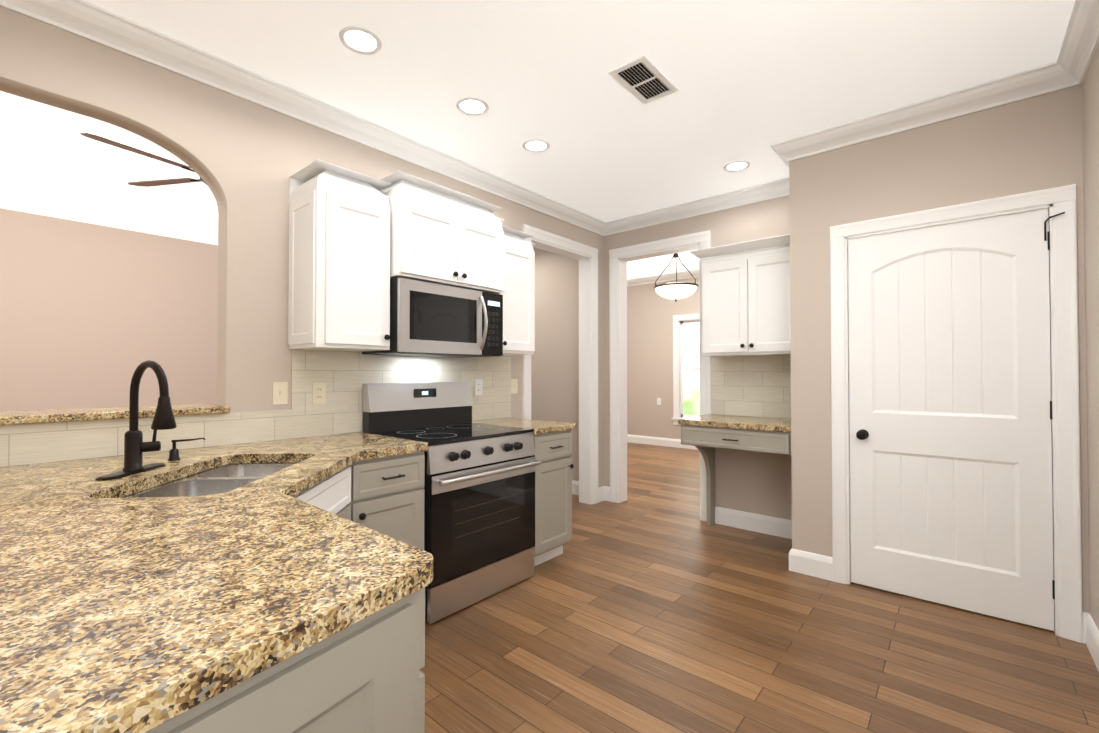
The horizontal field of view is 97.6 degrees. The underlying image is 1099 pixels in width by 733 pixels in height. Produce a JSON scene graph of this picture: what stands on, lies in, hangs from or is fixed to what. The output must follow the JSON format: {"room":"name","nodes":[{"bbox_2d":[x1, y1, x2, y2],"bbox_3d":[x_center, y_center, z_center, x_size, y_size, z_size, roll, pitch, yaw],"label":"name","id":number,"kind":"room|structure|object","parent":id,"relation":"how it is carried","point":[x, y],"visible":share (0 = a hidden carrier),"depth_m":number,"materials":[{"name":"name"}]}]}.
{"room":"kitchen","nodes":[
{"label":"kitchen","id":0,"kind":"room"},
{"bbox_2d":[0,208,217,411],"bbox_3d":[-5.229,-0.832,4.043,0.140,4.300,5.260,-1,-1,41],"label":"wall","id":1,"kind":"structure","parent":0,"point":[93,315],"depth_m":4.79,"materials":[{"name":"beige paint"}]},
{"bbox_2d":[0,6,603,487],"bbox_3d":[-0.959,-0.064,3.161,0.140,2.740,4.730,-1,-1,41],"label":"wall","id":2,"kind":"structure","parent":0,"point":[242,158],"depth_m":2.39,"materials":[{"name":"paint"}]},
{"bbox_2d":[0,403,229,424],"bbox_3d":[-2.116,0.203,1.933,0.375,0.032,1.355,-1,-1,41],"label":"bar","id":3,"kind":"object","parent":2,"relation":"on","point":[46,416],"visible":0.98,"depth_m":2.01,"materials":[{"name":"beige stone"}]},
{"bbox_2d":[0,349,510,466],"bbox_3d":[-1.372,0.146,2.561,0.008,0.473,3.275,-1,-1,41],"label":"tile backsplash","id":4,"kind":"structure","parent":2,"relation":"attached to","point":[344,376],"depth_m":2.60,"materials":[{"name":"beige tile"}]},
{"bbox_2d":[312,383,325,403],"bbox_3d":[-1.274,0.148,2.662,0.008,0.116,0.072,-1,-1,41],"label":"electrical outlet plate","id":5,"kind":"object","parent":4,"relation":"attached to","point":[318,393],"visible":1,"depth_m":2.66,"materials":[{"name":"beige plastic"}]},
{"bbox_2d":[475,379,482,394],"bbox_3d":[-0.520,0.154,3.542,0.008,0.116,0.072,-1,-1,41],"label":"electrical outlet plate","id":6,"kind":"object","parent":4,"relation":"attached to","point":[478,386],"visible":1,"depth_m":3.54,"materials":[{"name":"white plastic"}]},
{"bbox_2d":[273,382,287,404],"bbox_3d":[-1.406,0.140,2.514,0.016,0.116,0.072,-1,-1,41],"label":"switch plate","id":7,"kind":"object","parent":2,"relation":"attached to","point":[280,392],"visible":1,"depth_m":2.52,"materials":[{"name":"beige plastic"}]},
{"bbox_2d":[0,0,607,235],"bbox_3d":[-0.917,-1.382,3.051,0.090,0.105,4.590,-1,-1,41],"label":"crown molding","id":8,"kind":"structure","parent":2,"relation":"attached to","point":[122,34],"depth_m":2.42,"materials":[{"name":"white wood"}]},
{"bbox_2d":[288,159,390,351],"bbox_3d":[-1.114,-0.551,2.583,0.382,0.920,0.407,-1,-1,41],"label":"upper cabinet","id":9,"kind":"object","parent":2,"relation":"attached to","point":[339,262],"visible":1,"depth_m":2.46,"materials":[{"name":"white wood"}]},
{"bbox_2d":[378,170,503,293],"bbox_3d":[-0.697,-0.776,3.019,0.452,0.570,0.786,-1,-1,41],"label":"upper cabinet","id":10,"kind":"object","parent":2,"relation":"attached to","point":[440,234],"visible":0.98,"depth_m":2.83,"materials":[{"name":"white wood"}]},
{"bbox_2d":[362,277,502,357],"bbox_3d":[-0.688,-0.274,3.004,0.461,0.413,0.776,-1,-1,41],"label":"over-the-range microwave","id":11,"kind":"object","parent":10,"relation":"attached to","point":[432,319],"visible":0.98,"depth_m":2.82,"materials":[{"name":"silver metal"}]},
{"bbox_2d":[511,379,517,393],"bbox_3d":[-0.278,0.158,3.832,0.016,0.116,0.072,-1,-1,41],"label":"switch plate","id":12,"kind":"object","parent":2,"relation":"attached to","point":[514,386],"visible":1,"depth_m":3.83,"materials":[{"name":"beige plastic"}]},
{"bbox_2d":[500,226,534,354],"bbox_3d":[-0.342,-0.527,3.483,0.382,0.875,0.378,-1,-1,41],"label":"upper cabinet","id":13,"kind":"object","parent":2,"relation":"attached to","point":[518,293],"visible":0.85,"depth_m":3.40,"materials":[{"name":"white wood"}]},
{"bbox_2d":[523,224,597,504],"bbox_3d":[0.069,0.083,4.359,0.180,2.480,1.050,-1,-1,41],"label":"door frame","id":14,"kind":"structure","parent":2,"relation":"attached to","point":[586,256],"depth_m":4.65,"materials":[{"name":"white wood"}]},
{"bbox_2d":[572,480,578,494],"bbox_3d":[-0.524,1.271,5.689,2.290,0.140,0.016,-1,-1,41],"label":"baseboard","id":15,"kind":"structure","parent":2,"relation":"attached to","point":[575,484],"depth_m":5.00,"materials":[{"name":"white wood"}]},
{"bbox_2d":[598,486,609,497],"bbox_3d":[-0.289,1.271,5.694,2.580,0.140,0.016,-1,-1,41],"label":"baseboard","id":16,"kind":"structure","parent":2,"relation":"attached to","point":[604,491],"depth_m":4.74,"materials":[{"name":"white wood"}]},
{"bbox_2d":[0,0,1074,244],"bbox_3d":[-1.190,-2.247,1.821,8.910,1.590,7.110,-1,-1,41],"label":"ceiling","id":17,"kind":"structure","parent":0,"point":[751,80],"depth_m":2.43,"materials":[{"name":"paint"}]},
{"bbox_2d":[80,133,207,186],"bbox_3d":[-2.149,-1.895,3.110,1.251,1.460,1.273,-1,-1,41],"label":"room ceiling fan","id":18,"kind":"object","parent":17,"relation":"hanging from","point":[150,155],"visible":0.12,"depth_m":2.93,"materials":[{"name":"brown metal"}]},
{"bbox_2d":[339,26,381,54],"bbox_3d":[-0.839,-1.444,2.136,0.180,0.005,0.180,-1,-1,41],"label":"recessed light","id":19,"kind":"object","parent":17,"relation":"in","point":[359,40],"visible":1,"depth_m":2.13,"materials":[{"name":"white plastic"}]},
{"bbox_2d":[456,97,488,115],"bbox_3d":[-0.426,-1.437,2.664,0.180,0.005,0.180,-1,-1,41],"label":"recessed light","id":20,"kind":"object","parent":17,"relation":"in","point":[474,106],"visible":1,"depth_m":2.66,"materials":[{"name":"white plastic"}]},
{"bbox_2d":[522,139,549,152],"bbox_3d":[-0.086,-1.431,3.123,0.180,0.005,0.180,-1,-1,41],"label":"recessed light","id":21,"kind":"object","parent":17,"relation":"in","point":[536,145],"visible":1,"depth_m":3.12,"materials":[{"name":"white plastic"}]},
{"bbox_2d":[608,55,678,104],"bbox_3d":[0.479,-1.438,2.429,0.200,0.010,0.360,-1,-1,41],"label":"ceiling vent","id":22,"kind":"object","parent":17,"relation":"in","point":[644,79],"visible":1,"depth_m":2.42,"materials":[{"name":"white metal"}]},
{"bbox_2d":[724,161,749,171],"bbox_3d":[1.337,-1.427,3.432,0.180,0.005,0.180,-1,-1,41],"label":"recessed light","id":23,"kind":"object","parent":17,"relation":"in","point":[736,166],"visible":1,"depth_m":3.44,"materials":[{"name":"white plastic"}]},
{"bbox_2d":[531,195,791,519],"bbox_3d":[0.336,-0.318,5.077,4.420,3.300,0.140,-1,-1,41],"label":"wall","id":24,"kind":"structure","parent":0,"point":[760,483],"depth_m":4.75,"materials":[{"name":"paint"}]},
{"bbox_2d":[609,230,710,521],"bbox_3d":[1.035,0.084,4.473,1.020,2.480,0.180,-1,-1,41],"label":"door frame","id":25,"kind":"structure","parent":24,"relation":"attached to","point":[620,258],"depth_m":4.69,"materials":[{"name":"white wood"}]},
{"bbox_2d":[604,179,789,235],"bbox_3d":[1.264,-1.367,4.145,1.780,0.105,0.090,-1,-1,41],"label":"crown molding","id":26,"kind":"structure","parent":24,"relation":"attached to","point":[777,188],"depth_m":4.10,"materials":[{"name":"white wood"}]},
{"bbox_2d":[688,234,790,356],"bbox_3d":[1.532,-0.499,3.694,0.795,0.825,0.406,-1,-1,41],"label":"upper cabinet","id":27,"kind":"object","parent":24,"relation":"attached to","point":[746,298],"visible":0.75,"depth_m":3.56,"materials":[{"name":"white wood"}]},
{"bbox_2d":[711,355,790,418],"bbox_3d":[1.658,0.159,3.841,0.808,0.482,0.008,-1,-1,41],"label":"tile backsplash","id":28,"kind":"structure","parent":24,"relation":"attached to","point":[757,386],"depth_m":3.86,"materials":[{"name":"beige tile"}]},
{"bbox_2d":[627,277,698,438],"bbox_3d":[2.689,-0.280,7.841,4.680,3.300,0.140,-1,-1,41],"label":"wall","id":29,"kind":"structure","parent":0,"point":[651,312],"depth_m":8.50,"materials":[{"name":"paint"}]},
{"bbox_2d":[627,434,697,449],"bbox_3d":[2.639,1.299,7.760,4.400,0.140,0.016,-1,-1,41],"label":"baseboard","id":30,"kind":"structure","parent":29,"relation":"attached to","point":[669,442],"depth_m":8.39,"materials":[{"name":"white wood"}]},
{"bbox_2d":[627,269,698,285],"bbox_3d":[2.614,-1.539,7.770,4.400,0.105,0.090,-1,-1,41],"label":"crown molding","id":31,"kind":"structure","parent":29,"relation":"attached to","point":[662,278],"depth_m":8.26,"materials":[{"name":"white wood"}]},
{"bbox_2d":[671,314,699,424],"bbox_3d":[2.561,0.056,7.917,1.110,1.860,0.185,-1,-1,41],"label":"window","id":32,"kind":"structure","parent":29,"relation":"in","point":[679,321],"depth_m":8.19,"materials":[{"name":"white wood"}]},
{"bbox_2d":[627,249,698,279],"bbox_3d":[1.509,-1.789,6.482,4.400,0.360,3.490,-1,-1,41],"label":"ceiling","id":33,"kind":"structure","parent":0,"point":[652,266],"depth_m":7.81,"materials":[{"name":"white paint"}]},
{"bbox_2d":[654,253,697,301],"bbox_3d":[1.604,-1.364,6.086,0.556,1.099,0.544,-1,-1,41],"label":"dining pendant light","id":34,"kind":"object","parent":33,"relation":"hanging from","point":[676,290],"visible":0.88,"depth_m":5.93,"materials":[{"name":"white glass"}]},
{"bbox_2d":[419,442,1098,732],"bbox_3d":[-0.079,1.339,3.317,8.950,0.060,10.900,-1,-1,41],"label":"floor","id":35,"kind":"structure","parent":0,"point":[653,603],"depth_m":2.20,"materials":[{"name":"brown wood"}]},
{"bbox_2d":[145,587,424,732],"bbox_3d":[-0.792,0.836,0.705,0.970,0.874,1.114,-1,-1,41],"label":"base cabinet","id":36,"kind":"object","parent":35,"relation":"on","point":[365,675],"visible":0.21,"depth_m":0.75,"materials":[{"name":"grey wood"}]},
{"bbox_2d":[0,432,432,732],"bbox_3d":[-0.962,0.387,1.380,2.158,0.040,2.019,-1,-1,41],"label":"countertop","id":37,"kind":"structure","parent":36,"relation":"on","point":[118,614],"depth_m":0.82,"materials":[{"name":"stone"}]},
{"bbox_2d":[95,360,176,480],"bbox_3d":[-1.420,0.174,1.656,0.323,0.392,0.209,-1,-1,41],"label":"gooseneck faucet","id":38,"kind":"object","parent":37,"relation":"on","point":[135,446],"visible":1,"depth_m":1.67,"materials":[{"name":"brown metal"}]},
{"bbox_2d":[167,438,205,460],"bbox_3d":[-1.473,0.333,1.951,0.049,0.083,0.120,-1,-1,41],"label":"soap dispenser","id":39,"kind":"object","parent":37,"relation":"on","point":[174,453],"visible":1,"depth_m":1.92,"materials":[{"name":"brown metal"}]},
{"bbox_2d":[121,463,295,497],"bbox_3d":[-1.159,0.518,1.712,0.450,0.210,0.800,0,-1,-4],"label":"undermount sink","id":40,"kind":"object","parent":37,"relation":"in","point":[220,479],"visible":0.12,"depth_m":1.77,"materials":[{"name":"silver metal"}]},
{"bbox_2d":[294,466,350,520],"bbox_3d":[-0.881,0.850,1.757,0.144,0.874,0.713,0,-1,-4],"label":"base cabinet","id":41,"kind":"object","parent":35,"relation":"on","point":[332,494],"visible":0.02,"depth_m":1.91,"materials":[{"name":"white wood"}]},
{"bbox_2d":[347,451,424,549],"bbox_3d":[-0.986,0.860,2.462,0.706,0.874,0.395,-1,-1,41],"label":"base cabinet","id":42,"kind":"object","parent":35,"relation":"on","point":[387,496],"visible":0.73,"depth_m":2.27,"materials":[{"name":"grey wood"}]},
{"bbox_2d":[363,382,540,623],"bbox_3d":[-0.570,0.703,2.890,0.741,1.200,0.780,-1,-1,41],"label":"range","id":43,"kind":"object","parent":35,"relation":"on","point":[479,516],"visible":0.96,"depth_m":2.73,"materials":[{"name":"silver metal"}]},
{"bbox_2d":[532,430,573,565],"bbox_3d":[-0.208,0.872,3.371,0.706,0.874,0.412,-1,-1,41],"label":"base cabinet","id":44,"kind":"object","parent":35,"relation":"on","point":[553,500],"visible":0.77,"depth_m":3.16,"materials":[{"name":"grey wood"}]},
{"bbox_2d":[472,418,576,434],"bbox_3d":[-0.210,0.415,3.393,0.682,0.040,0.434,-1,-1,41],"label":"countertop","id":45,"kind":"structure","parent":44,"relation":"on","point":[540,427],"depth_m":3.29,"materials":[{"name":"stone"}]},
{"bbox_2d":[681,425,790,525],"bbox_3d":[1.462,0.875,3.585,0.784,0.874,0.635,-1,-1,41],"label":"built-in desk","id":46,"kind":"object","parent":35,"relation":"on","point":[705,441],"visible":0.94,"depth_m":3.43,"materials":[{"name":"grey wood"}]},
{"bbox_2d":[678,414,790,432],"bbox_3d":[1.465,0.417,3.601,0.792,0.040,0.601,-1,-1,41],"label":"countertop","id":47,"kind":"structure","parent":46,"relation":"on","point":[752,423],"depth_m":3.46,"materials":[{"name":"stone"}]},
{"bbox_2d":[715,506,791,538],"bbox_3d":[1.668,1.245,3.813,0.780,0.140,0.016,-1,-1,41],"label":"baseboard","id":48,"kind":"structure","parent":35,"relation":"on","point":[769,525],"depth_m":3.83,"materials":[{"name":"white wood"}]},
{"bbox_2d":[789,84,1089,612],"bbox_3d":[2.762,-0.077,2.141,3.080,2.740,0.120,-1,-1,41],"label":"wall","id":49,"kind":"structure","parent":0,"point":[1035,143],"depth_m":2.77,"materials":[{"name":"beige paint"}]},
{"bbox_2d":[780,164,789,187],"bbox_3d":[1.701,-1.378,3.357,0.090,0.105,0.540,-1,-1,41],"label":"crown molding","id":50,"kind":"structure","parent":49,"relation":"attached to","point":[786,180],"depth_m":3.64,"materials":[{"name":"white wood"}]},
{"bbox_2d":[789,548,810,571],"bbox_3d":[1.740,1.239,3.310,0.016,0.140,0.626,-1,-1,41],"label":"baseboard","id":51,"kind":"structure","parent":49,"relation":"attached to","point":[796,557],"depth_m":3.05,"materials":[{"name":"white wood"}]},
{"bbox_2d":[770,62,1051,163],"bbox_3d":[1.930,-1.387,2.733,1.250,0.105,0.090,-1,-1,41],"label":"crown molding","id":52,"kind":"structure","parent":49,"relation":"attached to","point":[1036,81],"depth_m":2.63,"materials":[{"name":"white wood"}]},
{"bbox_2d":[848,208,1064,630],"bbox_3d":[2.135,0.256,2.590,0.897,2.061,0.105,-1,-1,41],"label":"pantry door","id":53,"kind":"structure","parent":49,"relation":"in","point":[950,410],"depth_m":2.58,"materials":[{"name":"white wood"}]},
{"bbox_2d":[830,184,1082,642],"bbox_3d":[2.150,0.220,2.648,1.025,2.160,0.141,-1,-1,41],"label":"door frame","id":54,"kind":"structure","parent":49,"relation":"attached to","point":[1066,481],"depth_m":2.33,"materials":[{"name":"white wood"}]},
{"bbox_2d":[1082,44,1098,629],"bbox_3d":[1.958,-0.086,1.494,0.140,2.740,2.150,-1,-1,41],"label":"wall","id":55,"kind":"structure","parent":0,"point":[1090,108],"depth_m":2.15,"materials":[{"name":"paint"}]},
{"bbox_2d":[1052,0,1098,91],"bbox_3d":[1.831,-1.403,1.541,0.090,0.105,2.030,-1,-1,41],"label":"crown molding","id":56,"kind":"structure","parent":55,"relation":"attached to","point":[1080,42],"depth_m":2.09,"materials":[{"name":"white wood"}]},
{"bbox_2d":[1082,612,1098,670],"bbox_3d":[1.856,1.214,1.484,0.025,0.140,2.030,-1,-1,41],"label":"baseboard","id":57,"kind":"structure","parent":55,"relation":"attached to","point":[1090,630],"depth_m":2.16,"materials":[{"name":"white wood"}]},
{"label":"outside","id":58,"kind":"structure","parent":0,"visible":0},
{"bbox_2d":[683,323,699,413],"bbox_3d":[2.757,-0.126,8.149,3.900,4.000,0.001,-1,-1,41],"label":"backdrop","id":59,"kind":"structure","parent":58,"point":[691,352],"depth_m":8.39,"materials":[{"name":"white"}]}
]}

